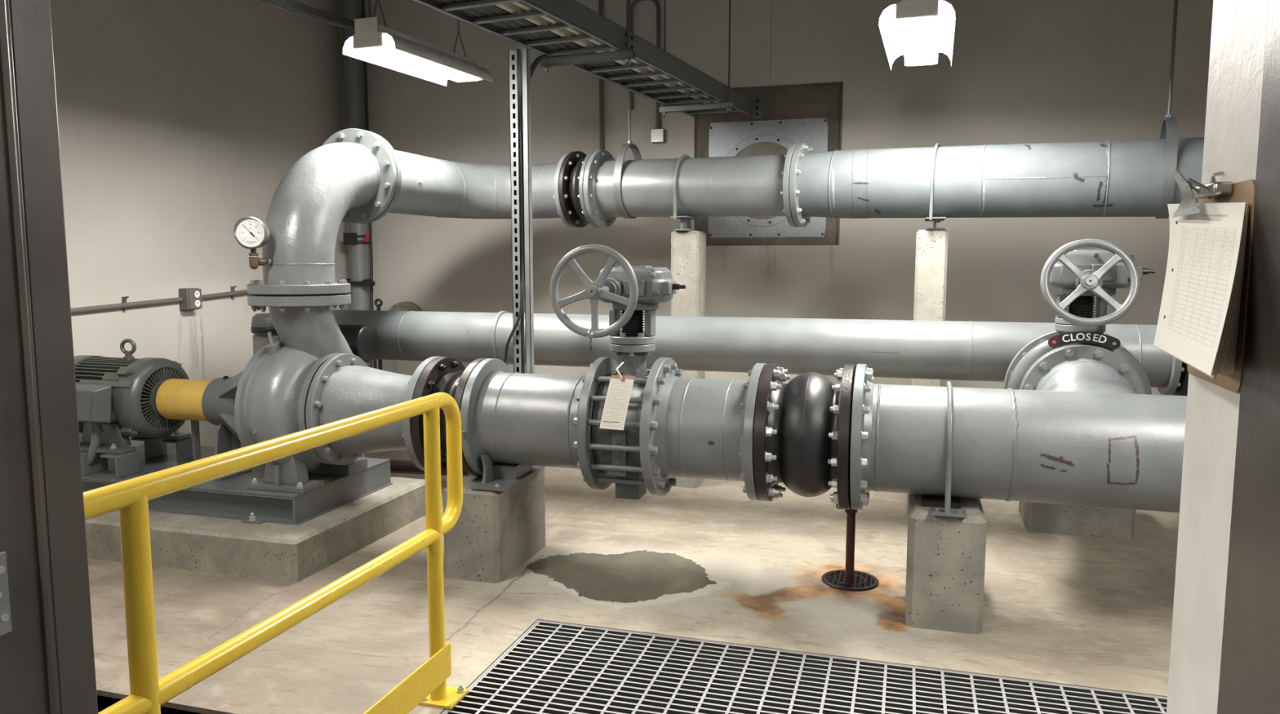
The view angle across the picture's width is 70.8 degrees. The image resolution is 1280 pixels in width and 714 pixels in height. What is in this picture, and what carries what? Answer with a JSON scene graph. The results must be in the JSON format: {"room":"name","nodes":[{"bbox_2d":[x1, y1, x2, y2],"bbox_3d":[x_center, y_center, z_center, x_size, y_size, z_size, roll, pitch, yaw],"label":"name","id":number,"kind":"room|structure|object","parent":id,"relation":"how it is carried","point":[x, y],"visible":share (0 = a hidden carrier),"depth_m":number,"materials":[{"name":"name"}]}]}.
{"room":"pump room","nodes":[
{"label":"pump room","id":0,"kind":"room"},
{"bbox_2d":[49,0,349,460],"bbox_3d":[-3.918,-0.470,4.351,0.250,4.900,8.550,2,6,17],"label":"wall","id":1,"kind":"structure","parent":0,"point":[180,122],"depth_m":6.25,"materials":[{"name":"paint"}]},
{"bbox_2d":[71,285,247,314],"bbox_3d":[-3.174,-0.421,6.343,0.044,0.145,2.423,2,6,17],"label":"conduit","id":2,"kind":"object","parent":1,"relation":"attached to","point":[124,305],"visible":0.63,"depth_m":5.95,"materials":[{"name":"grey metal"}]},
{"bbox_2d":[178,288,202,310],"bbox_3d":[-3.158,-0.409,6.326,0.087,0.150,0.125,2,6,17],"label":"outlet box","id":3,"kind":"object","parent":1,"relation":"attached to","point":[192,297],"visible":1,"depth_m":6.28,"materials":[{"name":"grey metal"}]},
{"bbox_2d":[194,290,199,297],"bbox_3d":[-3.114,-0.441,6.328,0.004,0.048,0.048,2,6,16],"label":"socket","id":4,"kind":"object","parent":3,"relation":"attached to","point":[197,293],"depth_m":6.33,"materials":[{"name":"white plastic"}]},
{"bbox_2d":[195,300,200,306],"bbox_3d":[-3.114,-0.378,6.335,0.004,0.048,0.048,2,6,16],"label":"socket","id":5,"kind":"object","parent":3,"relation":"attached to","point":[197,303],"depth_m":6.34,"materials":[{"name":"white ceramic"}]},
{"bbox_2d":[87,449,1179,713],"bbox_3d":[0.086,1.685,3.253,8.180,0.950,8.300,2,6,17],"label":"floor","id":6,"kind":"structure","parent":0,"point":[1081,611],"depth_m":4.07,"materials":[{"name":"concrete"}]},
{"bbox_2d":[84,476,426,582],"bbox_3d":[-2.465,0.890,5.237,2.075,0.205,1.293,2,6,17],"label":"pad","id":7,"kind":"object","parent":6,"relation":"on","point":[289,553],"visible":0.32,"depth_m":4.56,"materials":[{"name":"concrete"}]},
{"bbox_2d":[81,443,392,525],"bbox_3d":[-2.473,0.711,5.224,1.777,0.153,0.924,2,6,17],"label":"base frame","id":8,"kind":"object","parent":7,"relation":"on","point":[230,498],"visible":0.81,"depth_m":4.84,"materials":[{"name":"metal"}]},
{"bbox_2d":[74,338,192,478],"bbox_3d":[-3.021,0.263,5.208,0.654,0.740,0.645,2,6,17],"label":"motor","id":9,"kind":"object","parent":8,"relation":"on","point":[116,397],"visible":0.81,"depth_m":5.03,"materials":[{"name":"metal"}]},
{"bbox_2d":[155,378,212,461],"bbox_3d":[-2.516,0.386,5.099,0.315,0.518,0.231,2,6,17],"label":"guard","id":10,"kind":"object","parent":8,"relation":"on","point":[175,398],"visible":0.7,"depth_m":5.00,"materials":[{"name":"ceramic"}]},
{"bbox_2d":[201,293,367,493],"bbox_3d":[-1.949,0.161,4.913,0.859,1.007,0.722,2,6,17],"label":"pump","id":11,"kind":"object","parent":8,"relation":"on","point":[266,401],"visible":0.69,"depth_m":4.66,"materials":[{"name":"grey metal"}]},
{"bbox_2d":[246,128,396,296],"bbox_3d":[-1.755,-0.808,4.853,0.536,0.932,0.814,2,6,17],"label":"discharge elbow","id":12,"kind":"object","parent":11,"relation":"on","point":[351,177],"visible":0.97,"depth_m":4.69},
{"bbox_2d":[233,216,271,269],"bbox_3d":[-1.932,-0.572,4.518,0.160,0.261,0.121,0,6,-1],"label":"pressure gauge","id":13,"kind":"object","parent":12,"relation":"attached to","point":[251,233],"visible":1,"depth_m":4.46,"materials":[{"name":"metal"}]},
{"bbox_2d":[356,130,574,227],"bbox_3d":[-1.200,-1.139,6.019,0.864,0.547,1.999,5,8,39],"label":"spool","id":14,"kind":"object","parent":12,"relation":"attached to","point":[426,186],"visible":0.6,"depth_m":6.12,"materials":[{"name":"grey metal"}]},
{"bbox_2d":[306,353,440,471],"bbox_3d":[-1.320,0.286,4.730,0.601,0.596,0.596,2,6,17],"label":"suction reducer","id":15,"kind":"object","parent":11,"relation":"attached to","point":[344,386],"visible":0.62,"depth_m":4.58,"materials":[{"name":"grey metal"}]},
{"bbox_2d":[250,312,281,355],"bbox_3d":[-2.563,0.284,6.291,0.247,1.183,0.247,2,6,17],"label":"actuator","id":16,"kind":"object","parent":6,"relation":"on","point":[261,323],"visible":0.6,"depth_m":6.14,"materials":[{"name":"metal"}]},
{"bbox_2d":[83,392,468,713],"bbox_3d":[-0.900,0.742,2.474,0.135,1.092,1.727,2,6,17],"label":"handrail","id":17,"kind":"object","parent":6,"relation":"on","point":[426,686],"visible":1,"depth_m":2.34,"materials":[{"name":"yellow metal"}]},
{"bbox_2d":[340,0,372,368],"bbox_3d":[-2.480,-1.307,7.907,0.170,4.000,0.170,2,6,17],"label":"pipe","id":18,"kind":"object","parent":6,"relation":"on","point":[353,68],"visible":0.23,"depth_m":7.77,"materials":[{"name":"grey metal"}]},
{"bbox_2d":[342,232,369,244],"bbox_3d":[-2.458,-1.041,7.923,0.236,0.100,0.200,2,6,17],"label":"clamp","id":19,"kind":"object","parent":18,"relation":"attached to","point":[348,237],"visible":0.88,"depth_m":7.85,"materials":[{"name":"black metal"}]},
{"bbox_2d":[337,324,378,457],"bbox_3d":[-1.931,0.363,5.730,0.514,1.148,0.236,2,6,17],"label":"pipe","id":20,"kind":"object","parent":6,"relation":"on","point":[362,340],"visible":0.36,"depth_m":5.56,"materials":[{"name":"grey metal"}]},
{"bbox_2d":[373,298,382,370],"bbox_3d":[-2.189,0.120,7.597,0.071,1.228,0.032,1,6,9],"label":"rod","id":21,"kind":"object","parent":6,"relation":"on","point":[378,306],"visible":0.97,"depth_m":7.53,"materials":[{"name":"black metal"}]},
{"bbox_2d":[390,459,469,474],"bbox_3d":[-2.020,0.790,6.647,1.607,0.080,0.080,1,6,11],"label":"pipe","id":22,"kind":"object","parent":6,"relation":"on","point":[395,465],"visible":0.07,"depth_m":6.55,"materials":[{"name":"grey metal"}]},
{"bbox_2d":[443,468,545,583],"bbox_3d":[-0.737,0.829,4.637,0.296,0.455,0.615,2,6,17],"label":"pedestal","id":23,"kind":"object","parent":6,"relation":"on","point":[495,533],"visible":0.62,"depth_m":4.37,"materials":[{"name":"concrete"}]},
{"bbox_2d":[410,356,487,475],"bbox_3d":[-0.904,0.300,4.606,0.263,0.594,0.594,2,6,17],"label":"joint","id":24,"kind":"object","parent":23,"relation":"on","point":[446,375],"visible":0.3,"depth_m":4.43,"materials":[{"name":"black metal"}]},
{"bbox_2d":[460,357,618,491],"bbox_3d":[-0.468,0.314,4.473,0.644,0.644,0.653,2,6,17],"label":"spool","id":25,"kind":"object","parent":24,"relation":"attached to","point":[514,426],"visible":0.8,"depth_m":4.31,"materials":[{"name":"grey metal"}]},
{"bbox_2d":[549,244,685,499],"bbox_3d":[-0.029,0.082,4.251,0.451,1.210,0.749,3,7,29],"label":"valve","id":26,"kind":"object","parent":25,"relation":"attached to","point":[632,291],"visible":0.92,"depth_m":4.13,"materials":[{"name":"metal"}]},
{"bbox_2d":[586,331,593,351],"bbox_3d":[-0.219,-0.070,3.960,0.034,0.089,0.028,2,6,17],"label":"handle","id":27,"kind":"object","parent":26,"relation":"hanging from","point":[589,335],"visible":1,"depth_m":3.95,"materials":[{"name":"silver metal"}]},
{"bbox_2d":[599,361,635,430],"bbox_3d":[-0.076,0.177,4.032,0.146,0.291,0.154,6,8,42],"label":"paper tag","id":28,"kind":"object","parent":26,"relation":"hanging from","point":[620,388],"visible":1,"depth_m":4.00,"materials":[{"name":"beige paper"}]},
{"bbox_2d":[508,48,524,373],"bbox_3d":[-0.663,-0.304,4.900,0.070,2.651,0.080,2,6,17],"label":"post","id":29,"kind":"object","parent":6,"relation":"on","point":[514,56],"visible":0.63,"depth_m":4.81,"materials":[{"name":"metal"}]},
{"bbox_2d":[521,47,534,373],"bbox_3d":[-0.599,-0.299,4.860,0.032,2.651,0.041,2,6,17],"label":"post","id":30,"kind":"object","parent":6,"relation":"on","point":[526,54],"visible":0.64,"depth_m":4.79,"materials":[{"name":"grey metal"}]},
{"bbox_2d":[503,53,547,364],"bbox_3d":[-0.771,-0.329,5.080,0.244,2.623,0.580,-5,8,-41],"label":"cable","id":31,"kind":"object","parent":30,"relation":"attached to","point":[542,56],"visible":0.66,"depth_m":4.81,"materials":[{"name":"black rubber"}]},
{"bbox_2d":[524,55,549,340],"bbox_3d":[-0.568,-0.314,4.942,0.170,2.622,0.055,-4,7,-34],"label":"cable","id":32,"kind":"object","parent":30,"relation":"attached to","point":[540,60],"visible":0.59,"depth_m":4.82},
{"bbox_2d":[525,550,716,603],"bbox_3d":[-0.078,1.071,4.507,0.751,0.002,0.849,-5,8,-37],"label":"puddle","id":33,"kind":"object","parent":6,"relation":"on","point":[636,576],"visible":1,"depth_m":4.45,"materials":[{"name":"liquid"}]},
{"bbox_2d":[671,231,706,488],"bbox_3d":[0.331,0.015,6.184,0.191,1.742,0.250,2,6,17],"label":"concrete pillar","id":34,"kind":"structure","parent":6,"relation":"on","point":[688,248],"depth_m":6.01,"materials":[{"name":"beige concrete"}]},
{"bbox_2d":[670,154,700,231],"bbox_3d":[0.308,-1.101,6.034,0.110,0.506,0.432,2,6,17],"label":"strap","id":35,"kind":"object","parent":34,"relation":"attached to","point":[685,220],"visible":0.56,"depth_m":5.89,"materials":[{"name":"grey metal"}]},
{"bbox_2d":[333,309,1188,395],"bbox_3d":[0.430,0.347,5.347,5.744,1.262,0.837,2,6,17],"label":"pipe","id":36,"kind":"object","parent":6,"relation":"on","point":[950,350],"visible":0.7,"depth_m":5.08,"materials":[{"name":"grey metal"}]},
{"bbox_2d":[441,620,1167,713],"bbox_3d":[0.722,1.371,1.906,3.374,0.033,3.172,2,6,17],"label":"grating","id":37,"kind":"object","parent":6,"relation":"in","point":[553,668],"depth_m":3.31,"materials":[{"name":"metal"}]},
{"bbox_2d":[822,569,879,591],"bbox_3d":[1.018,1.081,4.364,0.270,0.011,0.270,2,6,17],"label":"floor drain","id":38,"kind":"object","parent":6,"relation":"on","point":[863,581],"visible":0.89,"depth_m":4.34,"materials":[{"name":"black metal"}]},
{"bbox_2d":[835,504,857,583],"bbox_3d":[0.966,0.877,4.238,0.100,0.421,0.186,2,6,17],"label":"drain pipe","id":39,"kind":"object","parent":38,"relation":"on","point":[851,514],"visible":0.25,"depth_m":4.28,"materials":[{"name":"red metal"}]},
{"bbox_2d":[906,229,948,514],"bbox_3d":[1.761,0.094,5.522,0.180,1.726,0.270,2,6,17],"label":"concrete pillar","id":40,"kind":"structure","parent":6,"relation":"on","point":[931,246],"depth_m":5.33,"materials":[{"name":"beige concrete"}]},
{"bbox_2d":[924,142,946,230],"bbox_3d":[1.772,-1.018,5.385,0.110,0.513,0.458,2,6,17],"label":"strap","id":41,"kind":"object","parent":40,"relation":"attached to","point":[931,218],"visible":0.63,"depth_m":5.21,"materials":[{"name":"grey metal"}]},
{"bbox_2d":[905,493,986,635],"bbox_3d":[1.362,0.872,4.044,0.307,0.497,0.615,2,6,17],"label":"pedestal","id":42,"kind":"object","parent":6,"relation":"on","point":[945,566],"visible":0.71,"depth_m":3.75,"materials":[{"name":"concrete"}]},
{"bbox_2d":[920,381,966,518],"bbox_3d":[1.330,0.369,3.935,0.175,0.524,0.544,2,6,17],"label":"strap","id":43,"kind":"object","parent":42,"relation":"attached to","point":[947,502],"visible":0.79,"depth_m":3.72,"materials":[{"name":"grey metal"}]},
{"bbox_2d":[849,345,1186,512],"bbox_3d":[1.914,0.344,3.789,1.963,0.731,0.692,2,6,17],"label":"pipe","id":44,"kind":"object","parent":42,"relation":"on","point":[1082,428],"visible":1,"depth_m":3.70,"materials":[{"name":"grey metal"}]},
{"bbox_2d":[752,364,856,510],"bbox_3d":[0.768,0.353,4.111,0.401,0.652,0.652,2,6,17],"label":"expansion joint","id":45,"kind":"object","parent":44,"relation":"attached to","point":[802,425],"visible":0.99,"depth_m":3.89,"materials":[{"name":"black rubber"}]},
{"bbox_2d":[639,357,765,501],"bbox_3d":[0.332,0.339,4.240,0.503,0.660,0.660,2,6,17],"label":"spool","id":46,"kind":"object","parent":45,"relation":"attached to","point":[692,428],"visible":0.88,"depth_m":4.05,"materials":[{"name":"grey metal"}]},
{"bbox_2d":[1003,239,1155,394],"bbox_3d":[2.018,-0.013,4.116,0.612,1.043,0.519,2,6,17],"label":"valve","id":47,"kind":"object","parent":44,"relation":"attached to","point":[1082,275],"visible":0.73,"depth_m":4.01,"materials":[{"name":"grey metal"}]},
{"bbox_2d":[1048,331,1120,349],"bbox_3d":[2.005,-0.077,4.065,0.299,0.079,0.009,2,6,17],"label":"plate","id":48,"kind":"object","parent":47,"relation":"attached to","point":[1090,337],"visible":1,"depth_m":4.06,"materials":[{"name":"black metal"}]},
{"bbox_2d":[1018,501,1135,540],"bbox_3d":[2.549,0.778,5.271,0.552,0.420,0.460,2,6,17],"label":"pedestal","id":49,"kind":"object","parent":6,"relation":"on","point":[1037,517],"visible":0.21,"depth_m":5.07,"materials":[{"name":"concrete"}]},
{"bbox_2d":[338,0,1213,395],"bbox_3d":[1.258,-1.217,7.071,8.480,4.000,0.256,2,6,17],"label":"wall","id":50,"kind":"structure","parent":0,"point":[1020,71],"depth_m":6.87,"materials":[{"name":"paint"}]},
{"bbox_2d":[337,278,375,286],"bbox_3d":[-2.544,-0.662,7.981,0.548,0.066,0.246,2,6,17],"label":"rod bracket","id":51,"kind":"object","parent":50,"relation":"attached to","point":[369,282],"visible":0.6,"depth_m":7.83,"materials":[{"name":"black metal"}]},
{"bbox_2d":[388,302,422,311],"bbox_3d":[-2.086,-0.301,7.992,0.380,0.380,0.098,2,6,17],"label":"wall collar","id":52,"kind":"structure","parent":50,"relation":"attached to","point":[401,306],"depth_m":7.95,"materials":[{"name":"concrete"}]},
{"bbox_2d":[599,0,604,150],"bbox_3d":[-0.312,-2.244,7.271,0.034,2.000,0.034,2,6,17],"label":"conduit","id":53,"kind":"object","parent":50,"relation":"attached to","point":[601,2],"visible":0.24,"depth_m":7.28,"materials":[{"name":"grey metal"}]},
{"bbox_2d":[630,0,660,124],"bbox_3d":[0.036,-2.338,7.157,0.254,1.022,0.030,2,6,17],"label":"conduit","id":54,"kind":"object","parent":50,"relation":"attached to","point":[634,2],"visible":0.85,"depth_m":7.10,"materials":[{"name":"grey metal"}]},
{"bbox_2d":[650,124,665,143],"bbox_3d":[0.144,-1.782,7.185,0.110,0.140,0.057,2,6,17],"label":"junction box","id":55,"kind":"object","parent":50,"relation":"attached to","point":[657,135],"visible":1,"depth_m":7.16,"materials":[{"name":"grey metal"}]},
{"bbox_2d":[707,216,826,237],"bbox_3d":[0.990,-1.024,7.066,0.923,0.166,0.024,2,6,17],"label":"wall plate","id":56,"kind":"object","parent":50,"relation":"attached to","point":[723,226],"depth_m":7.08,"materials":[{"name":"metal"}]},
{"bbox_2d":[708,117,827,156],"bbox_3d":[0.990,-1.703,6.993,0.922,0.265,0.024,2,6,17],"label":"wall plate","id":57,"kind":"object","parent":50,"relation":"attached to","point":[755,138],"depth_m":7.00,"materials":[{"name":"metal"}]},
{"bbox_3d":[0.121,-2.826,2.886,8.580,0.100,8.550,2,6,17],"label":"ceiling","id":58,"kind":"structure","parent":0,"visible":0},
{"bbox_2d":[257,0,370,31],"bbox_3d":[-2.092,-2.305,3.974,0.041,1.170,2.534,3,7,26],"label":"rail","id":59,"kind":"object","parent":58,"relation":"hanging from","point":[290,5],"visible":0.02,"depth_m":4.75,"materials":[{"name":"grey metal"}]},
{"bbox_2d":[361,0,377,368],"bbox_3d":[-2.353,-1.306,7.849,0.058,3.990,0.028,2,6,17],"label":"cable","id":60,"kind":"object","parent":58,"relation":"hanging from","point":[365,71],"visible":0.4,"depth_m":7.85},
{"bbox_2d":[342,0,493,85],"bbox_3d":[-1.233,-2.324,5.043,0.334,1.387,1.000,2,7,21],"label":"lamp","id":61,"kind":"object","parent":58,"relation":"hanging from","point":[373,42],"visible":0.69,"depth_m":4.93,"materials":[{"name":"white metal"}]},
{"bbox_2d":[342,32,493,85],"bbox_3d":[-1.232,-1.682,5.115,0.334,0.095,0.974,2,7,21],"label":"hood","id":62,"kind":"object","parent":61,"relation":"attached to","point":[392,51],"depth_m":4.97,"materials":[{"name":"white metal"}]},
{"bbox_2d":[540,0,635,72],"bbox_3d":[-0.287,-2.267,4.796,0.557,1.422,0.040,3,7,24],"label":"hanger","id":63,"kind":"object","parent":58,"relation":"hanging from","point":[627,55],"visible":0.96,"depth_m":4.83,"materials":[{"name":"metal"}]},
{"bbox_2d":[613,0,641,218],"bbox_3d":[-0.071,-2.034,6.104,0.059,2.167,0.408,3,7,24],"label":"hanger","id":64,"kind":"object","parent":58,"relation":"hanging from","point":[619,162],"visible":0.71,"depth_m":6.07,"materials":[{"name":"grey metal"}]},
{"bbox_2d":[582,142,799,227],"bbox_3d":[0.368,-1.135,6.003,1.414,0.549,0.536,3,7,24],"label":"spool","id":65,"kind":"object","parent":64,"relation":"hanging from","point":[757,185],"visible":0.81,"depth_m":5.85,"materials":[{"name":"grey metal"}]},
{"bbox_2d":[558,150,598,227],"bbox_3d":[-0.362,-1.178,6.327,0.193,0.534,0.532,3,7,24],"label":"joint","id":66,"kind":"object","parent":65,"relation":"attached to","point":[573,167],"visible":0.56,"depth_m":6.17,"materials":[{"name":"black metal"}]},
{"bbox_2d":[658,0,734,117],"bbox_3d":[0.402,-2.436,6.353,0.557,1.422,0.040,3,7,24],"label":"hanger","id":67,"kind":"object","parent":58,"relation":"hanging from","point":[729,104],"visible":1,"depth_m":6.39,"materials":[{"name":"metal"}]},
{"bbox_2d":[411,0,761,119],"bbox_3d":[-0.504,-1.626,4.277,0.522,0.165,5.908,3,7,24],"label":"cable tray","id":68,"kind":"object","parent":67,"relation":"on","point":[572,13],"visible":0.91,"depth_m":4.84,"materials":[{"name":"metal"}]},
{"bbox_2d":[441,0,684,105],"bbox_3d":[-0.698,-1.617,4.329,0.027,0.029,5.804,3,7,24],"label":"cable","id":69,"kind":"object","parent":68,"relation":"in","point":[468,11],"visible":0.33,"depth_m":4.63,"materials":[{"name":"plastic"}]},
{"bbox_2d":[434,0,694,111],"bbox_3d":[-0.724,-1.618,4.340,0.025,0.027,5.804,3,7,24],"label":"cable","id":70,"kind":"object","parent":68,"relation":"in","point":[438,1],"visible":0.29,"depth_m":4.64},
{"bbox_2d":[448,0,702,111],"bbox_3d":[-0.671,-1.615,4.317,0.025,0.027,5.804,3,7,24],"label":"cable","id":71,"kind":"object","parent":68,"relation":"in","point":[452,1],"visible":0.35,"depth_m":4.65,"materials":[{"name":"plastic"}]},
{"bbox_2d":[462,0,694,104],"bbox_3d":[-0.619,-1.613,4.294,0.025,0.026,5.804,3,7,24],"label":"cable","id":72,"kind":"object","parent":68,"relation":"in","point":[466,1],"visible":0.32,"depth_m":4.62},
{"bbox_2d":[455,0,706,111],"bbox_3d":[-0.646,-1.615,4.306,0.027,0.029,5.804,3,7,24],"label":"cable","id":73,"kind":"object","parent":68,"relation":"in","point":[459,1],"visible":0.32,"depth_m":4.64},
{"bbox_2d":[469,0,713,110],"bbox_3d":[-0.595,-1.611,4.284,0.023,0.025,5.804,3,7,24],"label":"cable","id":74,"kind":"object","parent":68,"relation":"in","point":[486,6],"visible":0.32,"depth_m":4.63,"materials":[{"name":"plastic"}]},
{"bbox_2d":[476,0,718,110],"bbox_3d":[-0.570,-1.611,4.273,0.027,0.028,5.804,3,7,24],"label":"cable","id":75,"kind":"object","parent":68,"relation":"in","point":[494,6],"visible":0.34,"depth_m":4.71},
{"bbox_2d":[495,4,723,109],"bbox_3d":[-0.536,-1.616,4.257,0.039,0.040,5.804,3,7,24],"label":"cable","id":76,"kind":"object","parent":68,"relation":"in","point":[504,6],"visible":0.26,"depth_m":4.70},
{"bbox_2d":[502,2,726,109],"bbox_3d":[-0.495,-1.615,4.239,0.041,0.042,5.804,3,7,24],"label":"cable","id":77,"kind":"object","parent":68,"relation":"in","point":[510,4],"visible":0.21,"depth_m":4.57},
{"bbox_2d":[511,1,719,102],"bbox_3d":[-0.457,-1.610,4.223,0.035,0.036,5.804,3,7,24],"label":"cable","id":78,"kind":"object","parent":68,"relation":"in","point":[517,3],"visible":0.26,"depth_m":4.62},
{"bbox_2d":[517,1,734,108],"bbox_3d":[-0.429,-1.602,4.211,0.021,0.023,5.804,3,7,24],"label":"cable","id":79,"kind":"object","parent":68,"relation":"in","point":[521,2],"visible":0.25,"depth_m":4.65,"materials":[{"name":"plastic"}]},
{"bbox_2d":[878,0,955,70],"bbox_3d":[1.358,-2.210,4.304,0.317,1.445,1.169,2,6,18],"label":"lamp","id":80,"kind":"object","parent":58,"relation":"hanging from","point":[917,30],"visible":1,"depth_m":4.17,"materials":[{"name":"white metal"}]},
{"bbox_2d":[1155,0,1177,218],"bbox_3d":[2.861,-1.864,4.805,0.059,2.226,0.438,3,7,24],"label":"hanger","id":81,"kind":"object","parent":58,"relation":"hanging from","point":[1169,131],"visible":0.73,"depth_m":4.76,"materials":[{"name":"grey metal"}]},
{"bbox_2d":[789,137,1204,226],"bbox_3d":[2.181,-1.035,5.198,2.564,0.524,0.524,3,7,24],"label":"pipe","id":82,"kind":"object","parent":81,"relation":"hanging from","point":[1105,178],"visible":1,"depth_m":5.10,"materials":[{"name":"grey metal"}]},
{"bbox_3d":[-0.434,-0.141,1.301,8.180,4.900,0.460,2,6,17],"label":"wall","id":83,"kind":"structure","parent":0,"visible":0},
{"bbox_2d":[0,0,97,713],"bbox_3d":[-1.003,0.699,1.444,0.100,3.200,0.235,2,6,17],"label":"trim","id":84,"kind":"structure","parent":83,"relation":"attached to","point":[47,658],"depth_m":1.41,"materials":[{"name":"grey metal"}]},
{"bbox_2d":[1170,169,1255,392],"bbox_3d":[0.801,-0.115,1.300,0.068,0.306,0.240,2,6,17],"label":"clipboard","id":85,"kind":"object","parent":83,"relation":"attached to","point":[1242,191],"visible":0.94,"depth_m":1.24,"materials":[{"name":"wood"}]},
{"bbox_2d":[1153,202,1245,375],"bbox_3d":[0.768,-0.109,1.238,0.072,0.224,0.406,2,6,17],"label":"sheet","id":86,"kind":"object","parent":85,"relation":"attached to","point":[1203,251],"visible":0.99,"depth_m":1.22,"materials":[{"name":"white paper"}]},
{"bbox_2d":[1157,203,1247,378],"bbox_3d":[0.775,-0.106,1.244,0.066,0.229,0.385,2,6,17],"label":"sheet","id":87,"kind":"object","parent":85,"relation":"attached to","point":[1212,375],"visible":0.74,"depth_m":1.11,"materials":[{"name":"paper"}]},
{"bbox_2d":[1213,204,1248,379],"bbox_3d":[0.781,-0.105,1.250,0.059,0.230,0.366,2,6,17],"label":"sheet","id":88,"kind":"object","parent":85,"relation":"attached to","point":[1226,317],"visible":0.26,"depth_m":1.12,"materials":[{"name":"paper"}]},
{"bbox_2d":[1217,204,1248,374],"bbox_3d":[0.788,-0.107,1.257,0.050,0.225,0.344,2,6,17],"label":"sheet","id":89,"kind":"object","parent":85,"relation":"attached to","point":[1225,331],"visible":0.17,"depth_m":1.13,"materials":[{"name":"paper"}]},
{"bbox_2d":[1219,206,1248,375],"bbox_3d":[0.794,-0.106,1.263,0.043,0.226,0.325,2,6,17],"label":"sheet","id":90,"kind":"object","parent":85,"relation":"attached to","point":[1230,313],"visible":0.11,"depth_m":1.14,"materials":[{"name":"paper"}]},
{"bbox_2d":[1222,208,1248,376],"bbox_3d":[0.800,-0.105,1.269,0.036,0.228,0.307,2,6,17],"label":"sheet","id":91,"kind":"object","parent":85,"relation":"attached to","point":[1230,324],"visible":0.09,"depth_m":1.15,"materials":[{"name":"paper"}]},
{"bbox_2d":[1224,210,1248,376],"bbox_3d":[0.806,-0.103,1.274,0.029,0.229,0.288,2,6,17],"label":"sheet","id":92,"kind":"object","parent":85,"relation":"attached to","point":[1233,319],"visible":0.08,"depth_m":1.16,"materials":[{"name":"paper"}]},
{"bbox_2d":[1226,206,1248,375],"bbox_3d":[0.812,-0.103,1.281,0.021,0.228,0.268,2,6,17],"label":"sheet","id":93,"kind":"object","parent":85,"relation":"attached to","point":[1233,326],"visible":0.09,"depth_m":1.17,"materials":[{"name":"paper"}]},
{"bbox_2d":[1229,208,1248,373],"bbox_3d":[0.819,-0.103,1.287,0.014,0.228,0.249,2,6,17],"label":"sheet","id":94,"kind":"object","parent":85,"relation":"attached to","point":[1234,333],"visible":0.11,"depth_m":1.18,"materials":[{"name":"paper"}]},
{"bbox_2d":[1231,210,1248,373],"bbox_3d":[0.825,-0.103,1.293,0.006,0.227,0.229,2,6,17],"label":"sheet","id":95,"kind":"object","parent":85,"relation":"attached to","point":[1237,326],"visible":0.06,"depth_m":1.19,"materials":[{"name":"paper"}]},
{"bbox_2d":[1207,171,1223,199],"bbox_3d":[0.827,-0.246,1.284,0.017,0.041,0.047,2,6,17],"label":"hook","id":96,"kind":"object","parent":83,"relation":"attached to","point":[1220,173],"visible":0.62,"depth_m":1.29,"materials":[{"name":"metal"}]},
{"bbox_2d":[1166,0,1268,713],"bbox_3d":[1.174,-0.577,1.152,0.700,4.000,0.240,2,6,17],"label":"trim","id":97,"kind":"structure","parent":83,"relation":"attached to","point":[1238,27],"depth_m":1.31,"materials":[{"name":"paint"}]},
{"bbox_2d":[1217,0,1279,713],"bbox_3d":[0.787,0.296,0.985,0.114,2.300,0.466,2,6,17],"label":"trim","id":98,"kind":"structure","parent":83,"relation":"attached to","point":[1250,673],"depth_m":1.13,"materials":[{"name":"grey metal"}]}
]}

